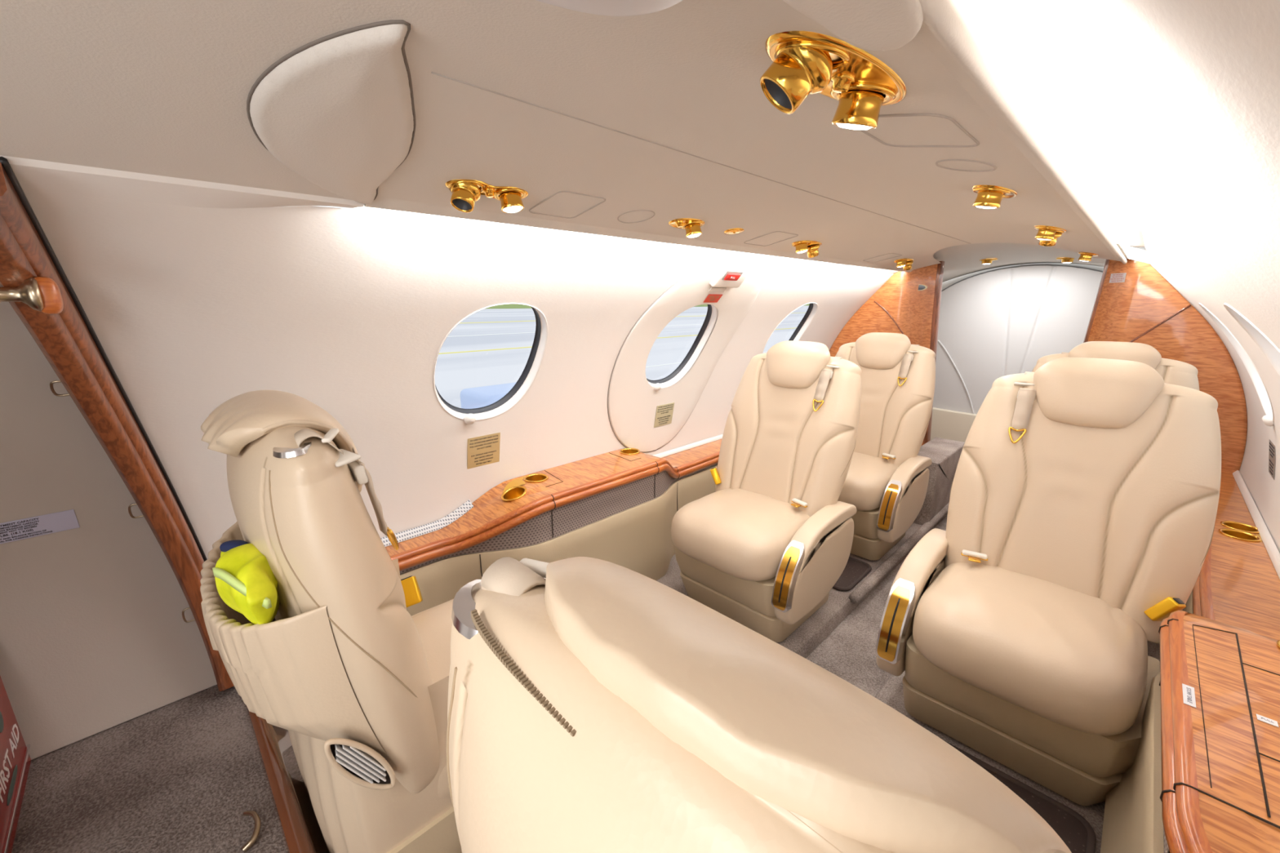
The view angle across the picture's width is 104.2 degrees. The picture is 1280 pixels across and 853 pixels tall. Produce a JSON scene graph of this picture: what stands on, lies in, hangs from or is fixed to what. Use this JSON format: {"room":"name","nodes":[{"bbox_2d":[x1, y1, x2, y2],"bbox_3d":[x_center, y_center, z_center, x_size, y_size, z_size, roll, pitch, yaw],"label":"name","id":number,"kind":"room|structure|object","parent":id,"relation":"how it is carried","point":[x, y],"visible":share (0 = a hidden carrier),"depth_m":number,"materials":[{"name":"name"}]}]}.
{"room":"aircraft cabin","nodes":[
{"label":"aircraft cabin","id":0,"kind":"room"},
{"bbox_2d":[11,684,288,852],"bbox_3d":[-0.675,0.789,0.224,0.980,0.001,1.670,-14,19,-43],"label":"floor","id":1,"kind":"structure","parent":0,"point":[181,775],"depth_m":0.86,"materials":[{"name":"carpet"}]},
{"bbox_2d":[0,675,31,852],"bbox_3d":[-1.054,0.524,0.722,0.154,0.266,0.322,-14,19,-43],"label":"first aid kit","id":2,"kind":"object","parent":1,"relation":"on","point":[15,757],"visible":1,"depth_m":0.82,"materials":[{"name":"red fabric"}]},
{"bbox_2d":[240,810,261,852],"bbox_3d":[-0.619,0.636,0.793,0.026,0.018,0.078,-10,17,-35],"label":"loop","id":3,"kind":"object","parent":1,"relation":"on","point":[254,815],"visible":1,"depth_m":0.78,"materials":[{"name":"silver metal"}]},
{"bbox_2d":[0,155,893,759],"bbox_3d":[-0.115,0.024,1.521,3.810,1.215,0.455,-14,19,-43],"label":"wall","id":4,"kind":"structure","parent":0,"point":[198,295],"depth_m":0.97,"materials":[{"name":"white plastic"}]},
{"bbox_2d":[0,277,44,311],"bbox_3d":[-1.026,-0.098,0.354,0.784,0.042,0.042,-14,19,-43],"label":"hanging rod","id":5,"kind":"object","parent":4,"relation":"attached to","point":[28,293],"visible":1,"depth_m":0.60,"materials":[{"name":"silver metal"}]},
{"bbox_2d":[0,509,79,544],"bbox_3d":[-1.074,0.179,0.858,0.140,0.039,0.011,-14,19,-43],"label":"placard","id":6,"kind":"object","parent":4,"relation":"attached to","point":[21,529],"visible":1,"depth_m":0.87,"materials":[{"name":"grey"}]},
{"bbox_2d":[33,276,63,314],"bbox_3d":[-0.748,-0.165,0.628,0.024,0.045,0.032,-14,19,-43],"label":"socket","id":7,"kind":"object","parent":4,"relation":"attached to","point":[51,294],"depth_m":0.62,"materials":[{"name":"brown wood"}]},
{"bbox_2d":[0,156,234,691],"bbox_3d":[-0.820,0.146,0.790,0.104,0.971,0.540,-8,16,-28],"label":"trim","id":8,"kind":"structure","parent":4,"relation":"attached to","point":[63,331],"depth_m":0.77,"materials":[{"name":"brown wood"}]},
{"bbox_2d":[245,705,328,852],"bbox_3d":[-0.301,0.782,0.599,0.070,0.191,1.640,-14,19,-43],"label":"trim","id":9,"kind":"structure","parent":4,"relation":"attached to","point":[300,827],"depth_m":0.88,"materials":[{"name":"brown wood"}]},
{"bbox_2d":[466,432,500,469],"bbox_3d":[-0.464,0.071,1.480,0.104,0.096,0.020,-14,19,-43],"label":"placard","id":10,"kind":"object","parent":4,"relation":"attached to","point":[484,450],"visible":1,"depth_m":1.48,"materials":[{"name":"gold metal"}]},
{"bbox_2d":[433,302,547,424],"bbox_3d":[-0.393,-0.170,1.336,0.320,0.349,0.230,-14,19,-43],"label":"window","id":11,"kind":"structure","parent":4,"relation":"in","point":[530,371],"depth_m":1.44,"materials":[{"name":"white plastic"}]},
{"bbox_2d":[380,434,723,616],"bbox_3d":[0.168,0.285,2.038,2.730,0.456,0.229,-14,19,-43],"label":"ledge","id":12,"kind":"object","parent":4,"relation":"attached to","point":[578,494],"visible":0.49,"depth_m":1.54,"materials":[{"name":"brown"}]},
{"bbox_2d":[380,499,473,546],"bbox_3d":[-0.687,0.291,1.310,0.520,0.054,0.025,-14,19,-43],"label":"grille","id":13,"kind":"object","parent":12,"relation":"attached to","point":[450,520],"depth_m":1.41,"materials":[{"name":"white metal"}]},
{"bbox_2d":[501,473,548,501],"bbox_3d":[-0.362,0.208,1.542,0.098,0.074,0.198,5,15,20],"label":"cup holder","id":14,"kind":"object","parent":12,"relation":"on","point":[513,491],"visible":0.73,"depth_m":1.52,"materials":[{"name":"gold metal"}]},
{"bbox_2d":[619,448,639,454],"bbox_3d":[-0.015,0.118,1.919,0.078,0.078,0.178,7,16,26],"label":"cup holder","id":15,"kind":"object","parent":12,"relation":"on","point":[625,451],"visible":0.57,"depth_m":1.89,"materials":[{"name":"gold metal"}]},
{"bbox_2d":[653,434,723,457],"bbox_3d":[0.539,0.002,2.504,1.470,0.036,0.013,-14,19,-43],"label":"grille","id":16,"kind":"object","parent":12,"relation":"attached to","point":[670,453],"depth_m":2.19,"materials":[{"name":"white plastic"}]},
{"bbox_2d":[364,196,913,272],"bbox_3d":[0.477,-0.597,1.644,2.550,0.068,0.033,-14,19,-43],"label":"trim","id":17,"kind":"structure","parent":4,"relation":"attached to","point":[379,202],"depth_m":1.06,"materials":[{"name":"beige plastic"}]},
{"bbox_2d":[607,257,764,453],"bbox_3d":[0.199,-0.225,1.839,0.623,0.736,0.379,-14,19,-43],"label":"hatch","id":18,"kind":"object","parent":4,"relation":"attached to","point":[633,403],"visible":0.99,"depth_m":1.82,"materials":[{"name":"white plastic"}]},
{"bbox_2d":[653,402,674,427],"bbox_3d":[0.099,-0.047,2.022,0.104,0.091,0.017,-14,19,-43],"label":"placard","id":19,"kind":"object","parent":18,"relation":"attached to","point":[664,415],"visible":1,"depth_m":2.02,"materials":[{"name":"gold"}]},
{"bbox_2d":[646,304,717,391],"bbox_3d":[0.149,-0.301,1.860,0.320,0.349,0.230,-14,19,-43],"label":"window","id":20,"kind":"structure","parent":18,"relation":"attached to","point":[710,319],"depth_m":1.98,"materials":[{"name":"white plastic"}]},
{"bbox_2d":[703,293,722,302],"bbox_3d":[0.254,-0.445,1.730,0.078,0.028,0.025,-14,19,-43],"label":"placard","id":21,"kind":"object","parent":18,"relation":"attached to","point":[711,298],"visible":1,"depth_m":1.73,"materials":[{"name":"red plastic"}]},
{"bbox_2d":[762,302,817,352],"bbox_3d":[0.713,-0.437,2.404,0.320,0.349,0.230,-14,19,-43],"label":"window","id":22,"kind":"structure","parent":4,"relation":"in","point":[811,311],"depth_m":2.47,"materials":[{"name":"white plastic"}]},
{"bbox_2d":[0,0,1118,269],"bbox_3d":[0.310,-0.425,0.954,3.790,0.053,0.800,-14,19,-43],"label":"ceiling","id":23,"kind":"structure","parent":0,"point":[158,87],"depth_m":0.53,"materials":[{"name":"beige plastic"}]},
{"bbox_2d":[246,19,415,204],"bbox_3d":[-0.340,-0.324,0.560,0.166,0.060,0.483,-8,16,-28],"label":"fairing","id":24,"kind":"object","parent":23,"relation":"attached to","point":[337,110],"visible":1,"depth_m":0.51,"materials":[{"name":"beige plastic"}]},
{"bbox_2d":[444,179,528,213],"bbox_3d":[-0.247,-0.373,0.819,0.145,0.049,0.054,-14,19,-43],"label":"light","id":25,"kind":"object","parent":23,"relation":"attached to","point":[465,193],"visible":1,"depth_m":0.79,"materials":[{"name":"gold metal"}]},
{"bbox_2d":[528,191,605,218],"bbox_3d":[-0.136,-0.415,0.934,0.111,0.024,0.113,-14,19,-43],"label":"door","id":26,"kind":"structure","parent":23,"relation":"attached to","point":[553,194],"depth_m":0.92,"materials":[{"name":"beige plastic"}]},
{"bbox_2d":[536,0,682,16],"bbox_3d":[-0.032,-0.215,0.201,0.156,0.055,0.100,-7,16,-27],"label":"fairing","id":27,"kind":"object","parent":23,"relation":"attached to","point":[604,7],"visible":1,"depth_m":0.23,"materials":[{"name":"grey plastic"}]},
{"bbox_2d":[617,209,655,223],"bbox_3d":[-0.008,-0.446,1.058,0.083,0.018,0.079,-14,19,-43],"label":"speaker cover","id":28,"kind":"object","parent":23,"relation":"attached to","point":[635,210],"visible":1,"depth_m":1.05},
{"bbox_2d":[668,217,704,237],"bbox_3d":[0.109,-0.464,1.163,0.107,0.038,0.060,-14,19,-43],"label":"recessed light","id":29,"kind":"object","parent":23,"relation":"in","point":[692,226],"visible":1,"depth_m":1.16,"materials":[{"name":"gold metal"}]},
{"bbox_2d":[680,221,703,237],"bbox_3d":[0.124,-0.465,1.176,0.054,0.034,0.053,-14,19,-43],"label":"socket","id":30,"kind":"object","parent":29,"relation":"attached to","point":[693,229],"depth_m":1.16,"materials":[{"name":"gold metal"}]},
{"bbox_2d":[431,71,969,243],"bbox_3d":[0.503,-0.497,1.134,1.965,0.002,0.002,-14,19,-43],"label":"trim","id":31,"kind":"structure","parent":23,"relation":"attached to","point":[433,73],"depth_m":0.63,"materials":[{"name":"beige plastic"}]},
{"bbox_2d":[724,227,744,234],"bbox_3d":[0.244,-0.506,1.290,0.062,0.012,0.046,-14,19,-43],"label":"cap","id":32,"kind":"object","parent":23,"relation":"attached to","point":[737,230],"visible":1,"depth_m":1.28,"materials":[{"name":"gold metal"}]},
{"bbox_2d":[743,231,798,246],"bbox_3d":[0.377,-0.539,1.430,0.128,0.024,0.113,-14,19,-43],"label":"door","id":33,"kind":"structure","parent":23,"relation":"attached to","point":[775,231],"depth_m":1.42,"materials":[{"name":"beige plastic"}]},
{"bbox_2d":[791,240,822,257],"bbox_3d":[0.526,-0.560,1.573,0.153,0.048,0.060,-14,19,-43],"label":"light","id":34,"kind":"object","parent":23,"relation":"attached to","point":[811,247],"visible":1,"depth_m":1.55,"materials":[{"name":"gold metal"}]},
{"bbox_2d":[791,240,809,253],"bbox_3d":[0.499,-0.556,1.544,0.054,0.034,0.053,-14,19,-43],"label":"socket","id":35,"kind":"object","parent":34,"relation":"attached to","point":[801,246],"depth_m":1.53,"materials":[{"name":"gold metal"}]},
{"bbox_2d":[760,31,906,129],"bbox_3d":[0.160,-0.269,0.399,0.178,0.051,0.080,-14,19,-43],"label":"light","id":36,"kind":"object","parent":23,"relation":"attached to","point":[805,63],"visible":0.99,"depth_m":0.37,"materials":[{"name":"gold metal"}]},
{"bbox_2d":[782,0,923,51],"bbox_3d":[0.108,-0.220,0.246,0.120,0.025,0.050,-14,19,-43],"label":"fairing","id":37,"kind":"object","parent":23,"relation":"attached to","point":[873,25],"visible":0.99,"depth_m":0.26,"materials":[{"name":"beige plastic"}]},
{"bbox_2d":[862,253,902,262],"bbox_3d":[0.988,-0.687,2.027,0.133,0.025,0.113,-14,19,-43],"label":"door","id":38,"kind":"structure","parent":23,"relation":"attached to","point":[888,253],"depth_m":2.02,"materials":[{"name":"beige plastic"}]},
{"bbox_2d":[893,258,914,270],"bbox_3d":[1.160,-0.714,2.190,0.158,0.048,0.060,-14,19,-43],"label":"light","id":39,"kind":"object","parent":23,"relation":"attached to","point":[906,264],"visible":1,"depth_m":2.17,"materials":[{"name":"gold metal"}]},
{"bbox_2d":[858,113,979,146],"bbox_3d":[0.295,-0.317,0.536,0.143,0.022,0.103,-14,19,-43],"label":"panel","id":40,"kind":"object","parent":23,"relation":"attached to","point":[950,118],"depth_m":0.51,"materials":[{"name":"beige plastic"}]},
{"bbox_2d":[935,159,997,172],"bbox_3d":[0.434,-0.348,0.664,0.083,0.016,0.071,-14,19,-43],"label":"speaker cover","id":41,"kind":"object","parent":23,"relation":"attached to","point":[944,160],"visible":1,"depth_m":0.66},
{"bbox_2d":[972,184,1017,208],"bbox_3d":[0.589,-0.380,0.829,0.122,0.038,0.060,-14,19,-43],"label":"recessed light","id":42,"kind":"object","parent":23,"relation":"in","point":[988,197],"visible":1,"depth_m":0.81,"materials":[{"name":"gold metal"}]},
{"bbox_2d":[1034,225,1066,246],"bbox_3d":[1.030,-0.481,1.253,0.143,0.048,0.064,-14,19,-43],"label":"light","id":43,"kind":"object","parent":23,"relation":"attached to","point":[1048,236],"visible":0.98,"depth_m":1.23,"materials":[{"name":"gold metal"}]},
{"bbox_2d":[1035,226,1061,239],"bbox_3d":[1.008,-0.479,1.233,0.054,0.034,0.053,-14,19,-43],"label":"socket","id":44,"kind":"object","parent":43,"relation":"attached to","point":[1044,233],"depth_m":1.22,"materials":[{"name":"gold metal"}]},
{"bbox_2d":[1078,252,1098,261],"bbox_3d":[1.695,-0.642,1.883,0.163,0.038,0.060,-14,19,-43],"label":"recessed light","id":45,"kind":"object","parent":23,"relation":"in","point":[1084,256],"visible":0.98,"depth_m":1.85,"materials":[{"name":"gold metal"}]},
{"bbox_2d":[656,512,1164,852],"bbox_3d":[1.069,0.564,1.979,3.970,0.055,1.600,-14,19,-43],"label":"floor","id":46,"kind":"structure","parent":0,"point":[840,637],"depth_m":1.55,"materials":[{"name":"grey carpet"}]},
{"bbox_2d":[200,390,462,852],"bbox_3d":[-0.318,0.344,0.941,0.728,0.876,0.483,-11,18,-38],"label":"leather seat","id":47,"kind":"object","parent":46,"relation":"on","point":[342,659],"visible":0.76,"depth_m":0.62,"materials":[{"name":"beige leather"}]},
{"bbox_2d":[212,539,279,624],"bbox_3d":[-0.486,0.199,0.625,0.066,0.093,0.149,-14,19,-43],"label":"vest","id":48,"kind":"object","parent":47,"relation":"in","point":[246,581],"visible":0.87,"depth_m":0.59,"materials":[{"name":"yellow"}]},
{"bbox_2d":[335,755,373,783],"bbox_3d":[-0.370,0.445,0.645,0.035,0.061,0.010,-10,17,-35],"label":"vent slat","id":49,"kind":"object","parent":47,"relation":"in","point":[339,760],"visible":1,"depth_m":0.64,"materials":[{"name":"silver metal"}]},
{"bbox_2d":[334,750,379,782],"bbox_3d":[-0.366,0.442,0.646,0.042,0.072,0.010,-10,17,-35],"label":"vent slat","id":50,"kind":"object","parent":47,"relation":"in","point":[338,754],"visible":1,"depth_m":0.64,"materials":[{"name":"white metal"}]},
{"bbox_2d":[334,744,386,782],"bbox_3d":[-0.363,0.439,0.648,0.049,0.084,0.010,-10,17,-35],"label":"vent slat","id":51,"kind":"object","parent":47,"relation":"in","point":[338,748],"visible":1,"depth_m":0.64,"materials":[{"name":"white metal"}]},
{"bbox_2d":[342,745,386,776],"bbox_3d":[-0.360,0.436,0.650,0.042,0.072,0.010,-10,17,-35],"label":"vent slat","id":52,"kind":"object","parent":47,"relation":"in","point":[345,748],"visible":1,"depth_m":0.65,"materials":[{"name":"grey metal"}]},
{"bbox_2d":[349,746,386,771],"bbox_3d":[-0.356,0.433,0.652,0.035,0.061,0.010,-10,17,-35],"label":"vent slat","id":53,"kind":"object","parent":47,"relation":"in","point":[363,754],"visible":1,"depth_m":0.65,"materials":[{"name":"silver metal"}]},
{"bbox_2d":[411,599,453,798],"bbox_3d":[-0.352,0.484,0.964,0.422,0.169,0.384,-14,19,-43],"label":"seat cushion","id":54,"kind":"object","parent":47,"relation":"on","point":[429,779],"depth_m":0.86,"materials":[{"name":"beige leather"}]},
{"bbox_2d":[446,556,1071,852],"bbox_3d":[0.211,0.464,0.462,0.650,0.876,0.500,-14,19,-43],"label":"leather seat","id":55,"kind":"object","parent":46,"relation":"on","point":[595,705],"visible":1,"depth_m":0.17,"materials":[{"name":"beige leather"}]},
{"bbox_2d":[671,340,861,642],"bbox_3d":[0.395,0.177,1.618,0.577,0.872,0.500,-14,19,-43],"label":"leather seat","id":56,"kind":"object","parent":46,"relation":"on","point":[765,550],"visible":1,"depth_m":1.55,"materials":[{"name":"beige leather"}]},
{"bbox_2d":[671,488,809,581],"bbox_3d":[0.338,0.325,1.600,0.422,0.169,0.384,-14,19,-43],"label":"seat cushion","id":57,"kind":"object","parent":56,"relation":"on","point":[735,534],"depth_m":1.47,"materials":[{"name":"beige leather"}]},
{"bbox_2d":[832,556,871,591],"bbox_3d":[0.668,0.527,1.984,0.255,0.014,0.428,-14,19,-43],"label":"floor mat","id":58,"kind":"object","parent":46,"relation":"on","point":[855,570],"visible":0.34,"depth_m":1.87,"materials":[{"name":"grey"}]},
{"bbox_2d":[835,332,935,560],"bbox_3d":[0.911,0.059,2.091,0.577,0.872,0.500,-14,19,-43],"label":"leather seat","id":59,"kind":"object","parent":46,"relation":"on","point":[886,481],"visible":0.74,"depth_m":2.02,"materials":[{"name":"beige leather"}]},
{"bbox_2d":[837,452,897,511],"bbox_3d":[0.854,0.207,2.074,0.422,0.169,0.384,-14,19,-43],"label":"seat cushion","id":60,"kind":"object","parent":59,"relation":"on","point":[870,475],"depth_m":1.88,"materials":[{"name":"beige leather"}]},
{"bbox_2d":[829,261,944,445],"bbox_3d":[1.307,-0.278,2.763,0.647,1.200,0.111,9,17,32],"label":"bulkhead","id":61,"kind":"object","parent":46,"relation":"on","point":[898,306],"visible":0.35,"depth_m":2.60,"materials":[{"name":"brown wood"}]},
{"bbox_2d":[917,284,927,290],"bbox_3d":[1.430,-0.711,2.548,0.008,0.032,0.076,-14,19,-43],"label":"light","id":62,"kind":"object","parent":61,"relation":"attached to","point":[921,287],"visible":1,"depth_m":2.54,"materials":[{"name":"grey metal"}]},
{"bbox_2d":[848,502,949,604],"bbox_3d":[1.218,0.481,2.183,1.350,0.036,0.036,-14,19,-43],"label":"trim","id":63,"kind":"structure","parent":46,"relation":"on","point":[884,568],"depth_m":1.96,"materials":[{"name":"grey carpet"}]},
{"bbox_2d":[913,437,964,525],"bbox_3d":[1.462,0.255,2.487,0.554,0.302,0.150,-14,19,-43],"label":"box","id":64,"kind":"object","parent":46,"relation":"on","point":[944,455],"visible":0.41,"depth_m":2.35,"materials":[{"name":"grey carpet"}]},
{"bbox_2d":[941,738,1096,852],"bbox_3d":[0.563,0.794,0.918,0.555,0.014,0.388,-14,19,-43],"label":"floor mat","id":65,"kind":"object","parent":46,"relation":"on","point":[1077,834],"visible":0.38,"depth_m":0.99,"materials":[{"name":"grey"}]},
{"bbox_2d":[875,357,1221,806],"bbox_3d":[0.902,0.301,1.123,0.577,0.872,0.500,-14,19,-43],"label":"leather seat","id":66,"kind":"object","parent":46,"relation":"on","point":[1085,491],"visible":1,"depth_m":1.08,"materials":[{"name":"beige leather"}]},
{"bbox_2d":[912,562,1147,735],"bbox_3d":[0.849,0.450,1.102,0.422,0.169,0.384,-14,19,-43],"label":"seat cushion","id":67,"kind":"object","parent":66,"relation":"on","point":[1068,655],"depth_m":0.99,"materials":[{"name":"beige leather"}]},
{"bbox_2d":[1031,341,1199,390],"bbox_3d":[1.416,0.177,1.619,0.577,0.872,0.500,-14,19,-43],"label":"leather seat","id":68,"kind":"object","parent":46,"relation":"on","point":[1172,371],"visible":0.16,"depth_m":1.59,"materials":[{"name":"beige leather"}]},
{"bbox_2d":[1083,258,1247,474],"bbox_3d":[2.050,-0.096,2.032,0.111,1.200,0.593,-9,17,-32],"label":"bulkhead","id":69,"kind":"object","parent":46,"relation":"on","point":[1146,308],"visible":0.37,"depth_m":1.92,"materials":[{"name":"brown wood"}]},
{"bbox_2d":[1109,272,1126,282],"bbox_3d":[1.934,-0.602,2.016,0.002,0.036,0.060,-1,14,-5],"label":"notice","id":70,"kind":"object","parent":69,"relation":"attached to","point":[1114,277],"visible":1,"depth_m":2.01,"materials":[{"name":"white"}]},
{"bbox_2d":[831,242,1151,282],"bbox_3d":[1.696,-0.724,2.300,1.600,0.181,1.240,-14,19,-43],"label":"ceiling","id":71,"kind":"structure","parent":0,"point":[959,260],"depth_m":2.40,"materials":[{"name":"grey plastic"}]},
{"bbox_2d":[979,258,997,264],"bbox_3d":[1.817,-0.863,2.608,0.092,0.024,0.092,-14,19,-43],"label":"recessed light","id":72,"kind":"object","parent":71,"relation":"in","point":[985,261],"visible":0.95,"depth_m":2.59,"materials":[{"name":"gold metal"}]},
{"bbox_2d":[1055,257,1074,262],"bbox_3d":[2.099,-0.815,2.444,0.092,0.024,0.092,-14,19,-43],"label":"recessed light","id":73,"kind":"object","parent":71,"relation":"in","point":[1065,260],"visible":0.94,"depth_m":2.43,"materials":[{"name":"gold metal"}]},
{"bbox_2d":[933,263,1102,413],"bbox_3d":[2.252,-0.482,2.928,1.241,0.895,0.123,13,19,42],"label":"wall","id":74,"kind":"structure","parent":0,"point":[993,325],"depth_m":2.92,"materials":[{"name":"grey plastic"}]},
{"bbox_2d":[930,407,977,442],"bbox_3d":[2.286,0.088,3.109,0.295,0.322,1.400,-14,19,-43],"label":"baseboard","id":75,"kind":"structure","parent":74,"relation":"attached to","point":[949,424],"depth_m":3.19,"materials":[{"name":"beige plastic"}]},
{"bbox_2d":[937,339,974,413],"bbox_3d":[2.006,-0.315,3.164,0.016,0.450,0.282,-10,17,-34],"label":"trim","id":76,"kind":"structure","parent":74,"relation":"attached to","point":[938,340],"depth_m":3.14,"materials":[{"name":"grey plastic"}]},
{"bbox_2d":[942,264,1102,291],"bbox_3d":[2.252,-0.719,2.869,1.247,0.403,0.130,13,19,42],"label":"trim","id":77,"kind":"structure","parent":74,"relation":"attached to","point":[1029,264],"depth_m":2.81,"materials":[{"name":"grey"}]},
{"bbox_2d":[942,246,1184,297],"bbox_3d":[2.277,-0.506,2.951,0.001,1.050,1.500,-14,19,-43],"label":"wall","id":78,"kind":"structure","parent":0,"point":[945,284],"depth_m":2.95,"materials":[{"name":"grey plastic"}]},
{"bbox_2d":[999,0,1279,553],"bbox_3d":[0.749,0.235,0.678,3.810,1.215,0.455,-14,19,-43],"label":"wall","id":79,"kind":"structure","parent":0,"point":[1171,108],"depth_m":0.39,"materials":[{"name":"white plastic"}]},
{"bbox_2d":[915,0,1127,264],"bbox_3d":[1.022,-0.464,1.112,2.550,0.068,0.033,-14,19,-43],"label":"trim","id":80,"kind":"structure","parent":79,"relation":"attached to","point":[953,31],"depth_m":0.39,"materials":[{"name":"white plastic"}]},
{"bbox_2d":[1100,470,1279,852],"bbox_3d":[1.189,0.534,1.043,2.730,0.456,0.229,-14,19,-43],"label":"ledge","id":81,"kind":"object","parent":79,"relation":"attached to","point":[1206,776],"visible":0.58,"depth_m":0.73,"materials":[{"name":"brown wood"}]},
{"bbox_2d":[1182,683,1195,707],"bbox_3d":[0.783,0.383,0.710,0.052,0.001,0.012,-14,19,-43],"label":"label","id":82,"kind":"object","parent":81,"relation":"on","point":[1188,695],"visible":1,"depth_m":0.71,"materials":[{"name":"white paper"}]},
{"bbox_2d":[1218,520,1262,542],"bbox_3d":[1.693,0.321,1.410,0.158,0.060,0.087,-14,19,-43],"label":"cup holder","id":83,"kind":"object","parent":81,"relation":"on","point":[1239,531],"visible":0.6,"depth_m":1.41,"materials":[{"name":"gold metal"}]},
{"bbox_2d":[1256,714,1278,727],"bbox_3d":[0.841,0.394,0.667,0.013,0.001,0.018,-14,19,-43],"label":"label","id":84,"kind":"object","parent":81,"relation":"on","point":[1260,717],"visible":1,"depth_m":0.67,"materials":[{"name":"white paper"}]},
{"bbox_2d":[1276,640,1279,648],"bbox_3d":[1.114,0.393,0.819,0.178,0.078,0.078,-7,16,-26],"label":"cup holder","id":85,"kind":"object","parent":81,"relation":"on","point":[1278,641],"visible":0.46,"depth_m":0.81,"materials":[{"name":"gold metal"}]},
{"bbox_2d":[1198,302,1274,426],"bbox_3d":[1.722,-0.191,1.420,0.320,0.349,0.230,-14,19,-43],"label":"window","id":86,"kind":"structure","parent":79,"relation":"in","point":[1268,420],"depth_m":1.49,"materials":[{"name":"white plastic"}]},
{"bbox_2d":[1223,302,1279,376],"bbox_3d":[1.158,-0.055,0.876,0.320,0.349,0.230,-14,19,-43],"label":"window","id":87,"kind":"structure","parent":79,"relation":"in","point":[1269,349],"depth_m":0.98,"materials":[{"name":"white plastic"}]},
{"bbox_2d":[1268,440,1275,479],"bbox_3d":[1.824,0.095,1.437,0.104,0.097,0.019,-14,19,-43],"label":"placard","id":88,"kind":"object","parent":79,"relation":"attached to","point":[1272,451],"visible":1,"depth_m":1.43,"materials":[{"name":"grey"}]},
{"label":"outside","id":89,"kind":"structure","parent":0,"visible":0},
{"bbox_2d":[435,305,808,408],"bbox_3d":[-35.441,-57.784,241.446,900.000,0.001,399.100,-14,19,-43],"label":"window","id":90,"kind":"structure","parent":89,"point":[455,372],"depth_m":28.86,"materials":[{"name":"concrete"}]},
{"bbox_2d":[460,382,516,408],"bbox_3d":[-2.523,-0.311,9.695,1.500,0.900,1.220,-14,19,-43],"label":"ground","id":91,"kind":"structure","parent":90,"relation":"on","point":[477,397],"depth_m":9.19,"materials":[{"name":"blue paint"}]},
{"bbox_2d":[447,324,699,337],"bbox_3d":[-8.246,-8.185,43.026,70.000,0.008,0.600,-14,19,-43],"label":"line marking","id":92,"kind":"object","parent":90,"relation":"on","point":[691,324],"depth_m":40.73,"materials":[{"name":"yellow paint"}]},
{"bbox_2d":[439,327,796,354],"bbox_3d":[17.974,-10.390,51.849,140.000,0.008,0.500,-14,19,-43],"label":"line marking","id":93,"kind":"object","parent":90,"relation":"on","point":[795,327],"depth_m":27.26,"materials":[{"name":"yellow paint"}]},
{"bbox_2d":[460,312,799,323],"bbox_3d":[46.620,-29.196,127.070,350.000,0.008,2.000,-14,19,-43],"label":"line marking","id":94,"kind":"object","parent":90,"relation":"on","point":[791,313],"depth_m":66.78,"materials":[{"name":"yellow paint"}]},
{"bbox_2d":[645,351,767,367],"bbox_3d":[15.792,-6.108,34.721,48.000,0.008,0.150,-14,19,-43],"label":"painted line","id":95,"kind":"object","parent":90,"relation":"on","point":[766,351],"depth_m":20.48,"materials":[{"name":"white paint"}]},
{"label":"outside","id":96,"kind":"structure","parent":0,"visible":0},
{"bbox_2d":[486,303,809,308],"bbox_3d":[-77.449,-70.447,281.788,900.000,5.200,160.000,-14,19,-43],"label":"grass bank","id":97,"kind":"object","parent":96,"point":[501,306],"visible":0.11,"depth_m":199.12,"materials":[{"name":"green"}]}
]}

